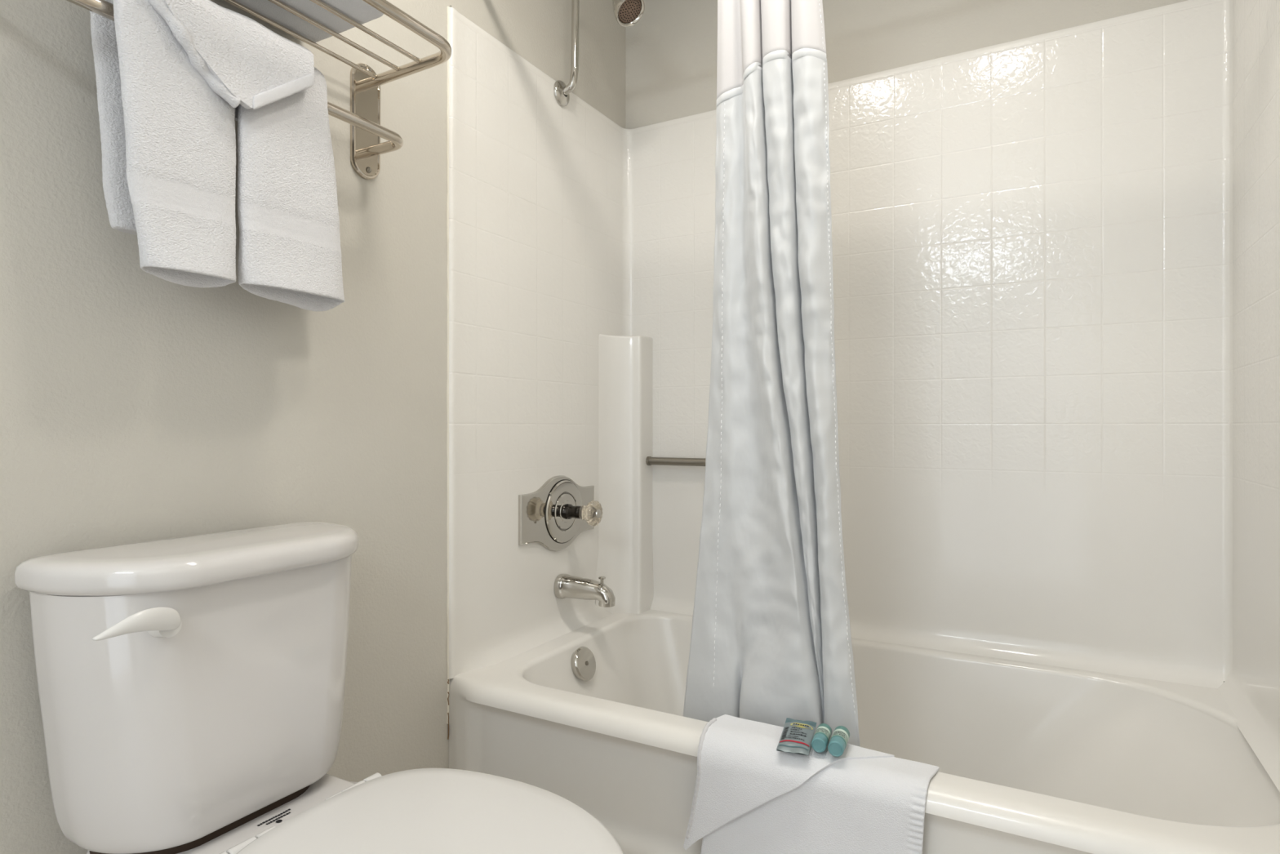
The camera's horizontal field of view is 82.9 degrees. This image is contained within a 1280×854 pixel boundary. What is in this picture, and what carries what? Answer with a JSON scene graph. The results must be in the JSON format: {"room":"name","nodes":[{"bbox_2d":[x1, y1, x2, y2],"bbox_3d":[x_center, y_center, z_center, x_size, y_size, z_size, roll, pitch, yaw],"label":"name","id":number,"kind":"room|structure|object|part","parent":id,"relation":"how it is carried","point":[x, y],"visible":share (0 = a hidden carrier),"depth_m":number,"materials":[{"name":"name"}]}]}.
{"room":"hotel bathroom","nodes":[
{"label":"hotel bathroom","id":0,"kind":"room"},
{"bbox_2d":[0,0,625,853],"bbox_3d":[-0.866,-0.250,0.972,0.102,2.440,3.190,0,0,29],"label":"wall","id":1,"kind":"structure","parent":0,"point":[137,406],"depth_m":1.22,"materials":[{"name":"grey paint"}]},
{"bbox_2d":[66,0,451,179],"bbox_3d":[-0.591,-0.605,1.100,0.254,0.226,0.700,0,0,29],"label":"towel rack","id":2,"kind":"object","parent":1,"relation":"attached to","point":[363,117],"visible":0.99,"depth_m":1.33,"materials":[{"name":"silver metal"}]},
{"bbox_2d":[89,0,235,287],"bbox_3d":[-0.660,-0.401,1.008,0.112,0.404,0.159,0,0,29],"label":"hand towel","id":3,"kind":"object","parent":2,"relation":"hanging from","point":[168,140],"visible":0.91,"depth_m":0.98,"materials":[{"name":"white fabric"}]},
{"bbox_2d":[237,66,344,311],"bbox_3d":[-0.563,-0.398,1.180,0.116,0.412,0.237,0,0,29],"label":"hand towel","id":4,"kind":"object","parent":2,"relation":"hanging from","point":[290,251],"visible":0.8,"depth_m":1.12,"materials":[{"name":"white fabric"}]},
{"bbox_2d":[148,0,315,120],"bbox_3d":[-0.627,-0.535,1.070,0.138,0.159,0.240,0,0,29],"label":"washcloth","id":5,"kind":"object","parent":4,"relation":"on","point":[243,61],"visible":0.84,"depth_m":1.03,"materials":[{"name":"white fabric"}]},
{"bbox_3d":[-0.668,-0.684,1.143,0.008,0.008,0.620,0,0,29],"label":"shelf rod","id":6,"kind":"part","parent":2,"relation":"part of","materials":[{"name":"silver metal"}]},
{"bbox_2d":[235,0,383,42],"bbox_3d":[-0.629,-0.726,1.055,0.209,0.072,0.491,0,0,29],"label":"bath towel","id":7,"kind":"object","parent":2,"relation":"on","point":[359,11],"visible":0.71,"depth_m":1.21,"materials":[{"name":"white fabric"}]},
{"bbox_3d":[-0.614,-0.684,1.113,0.008,0.008,0.620,0,0,29],"label":"shelf rod","id":8,"kind":"part","parent":2,"relation":"part of","materials":[{"name":"silver metal"}]},
{"bbox_3d":[-0.543,-0.605,1.435,0.010,0.226,0.068,0,0,29],"label":"wall plate","id":9,"kind":"part","parent":2,"relation":"part of","materials":[{"name":"silver metal"}]},
{"bbox_3d":[-0.564,-0.684,1.085,0.008,0.008,0.620,0,0,29],"label":"shelf rod","id":10,"kind":"part","parent":2,"relation":"part of","materials":[{"name":"silver metal"}]},
{"bbox_3d":[-0.588,-0.682,1.101,0.249,0.020,0.657,0,0,29],"label":"shelf frame","id":11,"kind":"part","parent":2,"relation":"part of","materials":[{"name":"silver metal"}]},
{"bbox_3d":[0.283,-1.070,1.343,1.541,0.060,0.060,0,0,29],"label":"curtain rod","id":12,"kind":"object","parent":1,"relation":"attached to","visible":0},
{"bbox_2d":[683,0,860,746],"bbox_3d":[0.234,-0.224,1.392,0.375,1.729,0.077,0,0,29],"label":"shower curtain","id":13,"kind":"object","parent":12,"relation":"hanging from","point":[771,639],"visible":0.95,"depth_m":1.38,"materials":[{"name":"grey fabric"}]},
{"bbox_3d":[0.245,-0.852,1.396,0.227,0.392,0.041,0,0,29],"label":"sheer panel","id":14,"kind":"part","parent":13,"relation":"part of","materials":[{"name":"white fabric"}]},
{"bbox_2d":[625,0,1186,128],"bbox_3d":[0.661,-0.250,2.003,1.760,2.440,0.118,0,0,29],"label":"wall","id":15,"kind":"structure","parent":0,"point":[671,52],"depth_m":1.98,"materials":[{"name":"grey paint"}]},
{"bbox_2d":[446,0,1279,791],"bbox_3d":[0.432,-0.123,1.606,1.548,1.657,0.800,0,0,29],"label":"tub surround","id":16,"kind":"object","parent":15,"relation":"attached to","point":[1056,254],"visible":0.91,"depth_m":1.77,"materials":[{"name":"white tile"}]},
{"bbox_3d":[-0.223,-0.192,1.975,0.044,1.521,0.796,0,0,29],"label":"plumbing panel","id":17,"kind":"part","parent":16,"relation":"part of","materials":[{"name":"white plastic"}]},
{"bbox_2d":[518,475,603,551],"bbox_3d":[-0.171,0.237,1.964,0.126,0.207,0.344,0,0,29],"label":"shower valve","id":18,"kind":"object","parent":16,"relation":"attached to","point":[552,516],"visible":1,"depth_m":1.95,"materials":[{"name":"silver metal"}]},
{"bbox_3d":[-0.134,0.233,1.960,0.052,0.071,0.071,0,0,29],"label":"knob","id":19,"kind":"part","parent":18,"relation":"part of","materials":[{"name":"beige plastic"}]},
{"bbox_2d":[554,573,615,607],"bbox_3d":[-0.144,0.438,1.963,0.172,0.075,0.064,0,0,29],"label":"tub spout","id":20,"kind":"object","parent":16,"relation":"attached to","point":[566,585],"visible":1,"depth_m":1.94,"materials":[{"name":"silver metal"}]},
{"bbox_3d":[-0.101,0.412,1.939,0.021,0.024,0.021,0,0,29],"label":"pull knob","id":21,"kind":"part","parent":20,"relation":"part of","materials":[{"name":"silver metal"}]},
{"bbox_2d":[553,0,644,106],"bbox_3d":[-0.111,-1.062,1.927,0.272,0.346,0.085,0,0,33],"label":"shower fixture","id":22,"kind":"object","parent":16,"relation":"attached to","point":[627,13],"visible":1,"depth_m":1.97,"materials":[{"name":"silver metal"}]},
{"bbox_3d":[-0.027,-1.079,1.874,0.053,0.042,0.066,0,0,29],"label":"spray plate","id":23,"kind":"part","parent":22,"relation":"part of","materials":[{"name":"brown"}]},
{"bbox_2d":[645,456,705,466],"bbox_3d":[0.198,0.105,2.159,0.392,0.028,0.046,0,0,29],"label":"grab bar","id":24,"kind":"object","parent":16,"relation":"attached to","point":[650,460],"visible":0.4,"depth_m":2.19,"materials":[{"name":"grey metal"}]},
{"bbox_3d":[0.631,-0.192,1.927,1.506,1.521,0.044,0,0,29],"label":"panel","id":25,"kind":"part","parent":16,"relation":"part of","materials":[{"name":"white tile"}]},
{"bbox_3d":[1.081,-0.192,1.230,0.048,1.521,0.768,0,0,29],"label":"panel","id":26,"kind":"part","parent":16,"relation":"part of","materials":[{"name":"white plastic"}]},
{"bbox_3d":[-0.123,1.020,0.562,1.820,0.100,3.440,0,0,29],"label":"floor","id":27,"kind":"structure","parent":0,"visible":0},
{"bbox_2d":[14,521,623,853],"bbox_3d":[-0.375,0.568,0.940,0.782,0.803,0.452,0,0,29],"label":"toilet","id":28,"kind":"object","parent":27,"relation":"on","point":[191,689],"visible":1,"depth_m":0.94,"materials":[{"name":"white ceramic"}]},
{"bbox_3d":[-0.592,0.234,0.859,0.019,0.033,0.097,0,0,25],"label":"lever arm","id":29,"kind":"part","parent":28,"relation":"part of","materials":[{"name":"white plastic"}]},
{"bbox_3d":[-0.592,0.248,0.905,0.022,0.033,0.033,0,0,29],"label":"flush lever","id":30,"kind":"part","parent":28,"relation":"part of","materials":[{"name":"white plastic"}]},
{"bbox_3d":[-0.606,0.187,1.070,0.212,0.041,0.452,0,0,29],"label":"tank lid","id":31,"kind":"part","parent":28,"relation":"part of","materials":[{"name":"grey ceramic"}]},
{"bbox_3d":[-0.611,0.379,1.072,0.186,0.342,0.428,0,0,29],"label":"tank","id":32,"kind":"part","parent":28,"relation":"part of","materials":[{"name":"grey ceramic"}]},
{"bbox_3d":[-0.242,0.522,0.871,0.481,0.023,0.402,0,0,29],"label":"seat lid","id":33,"kind":"part","parent":28,"relation":"part of","materials":[{"name":"white plastic"}]},
{"bbox_2d":[448,608,1279,853],"bbox_3d":[0.425,0.767,1.596,1.540,0.405,0.804,0,0,29],"label":"bathtub","id":34,"kind":"object","parent":27,"relation":"on","point":[1030,757],"visible":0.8,"depth_m":1.54,"materials":[{"name":"white ceramic"}]},
{"bbox_3d":[-0.150,0.617,1.891,0.052,0.084,0.088,0,0,29],"label":"overflow plate","id":35,"kind":"part","parent":34,"relation":"part of","materials":[{"name":"silver metal"}]},
{"bbox_2d":[683,714,939,853],"bbox_3d":[0.285,0.720,1.249,0.418,0.351,0.107,0,0,29],"label":"bath mat","id":36,"kind":"object","parent":34,"relation":"hanging from","point":[750,797],"visible":0.81,"depth_m":1.22,"materials":[{"name":"white fabric"}]},
{"bbox_2d":[776,717,816,755],"bbox_3d":[0.274,0.537,1.262,0.054,0.022,0.105,0,0,21],"label":"packet","id":37,"kind":"object","parent":36,"relation":"on","point":[797,735],"visible":1,"depth_m":1.25,"materials":[{"name":"grey"}]},
{"bbox_2d":[781,723,808,740],"bbox_3d":[0.270,0.533,1.265,0.042,0.014,0.046,0,0,22],"label":"print","id":38,"kind":"object","parent":37,"relation":"on","point":[791,731],"depth_m":1.26,"materials":[{"name":"black"}]},
{"bbox_2d":[811,723,831,752],"bbox_3d":[0.313,0.534,1.247,0.026,0.026,0.070,0,0,23],"label":"toiletry bottle","id":39,"kind":"object","parent":36,"relation":"on","point":[820,740],"visible":1,"depth_m":1.22,"materials":[{"name":"teal plastic"}]},
{"bbox_2d":[827,725,849,756],"bbox_3d":[0.339,0.534,1.233,0.027,0.027,0.074,0,0,24],"label":"toiletry bottle","id":40,"kind":"object","parent":36,"relation":"on","point":[838,741],"visible":1,"depth_m":1.21,"materials":[{"name":"teal plastic"}]}
]}

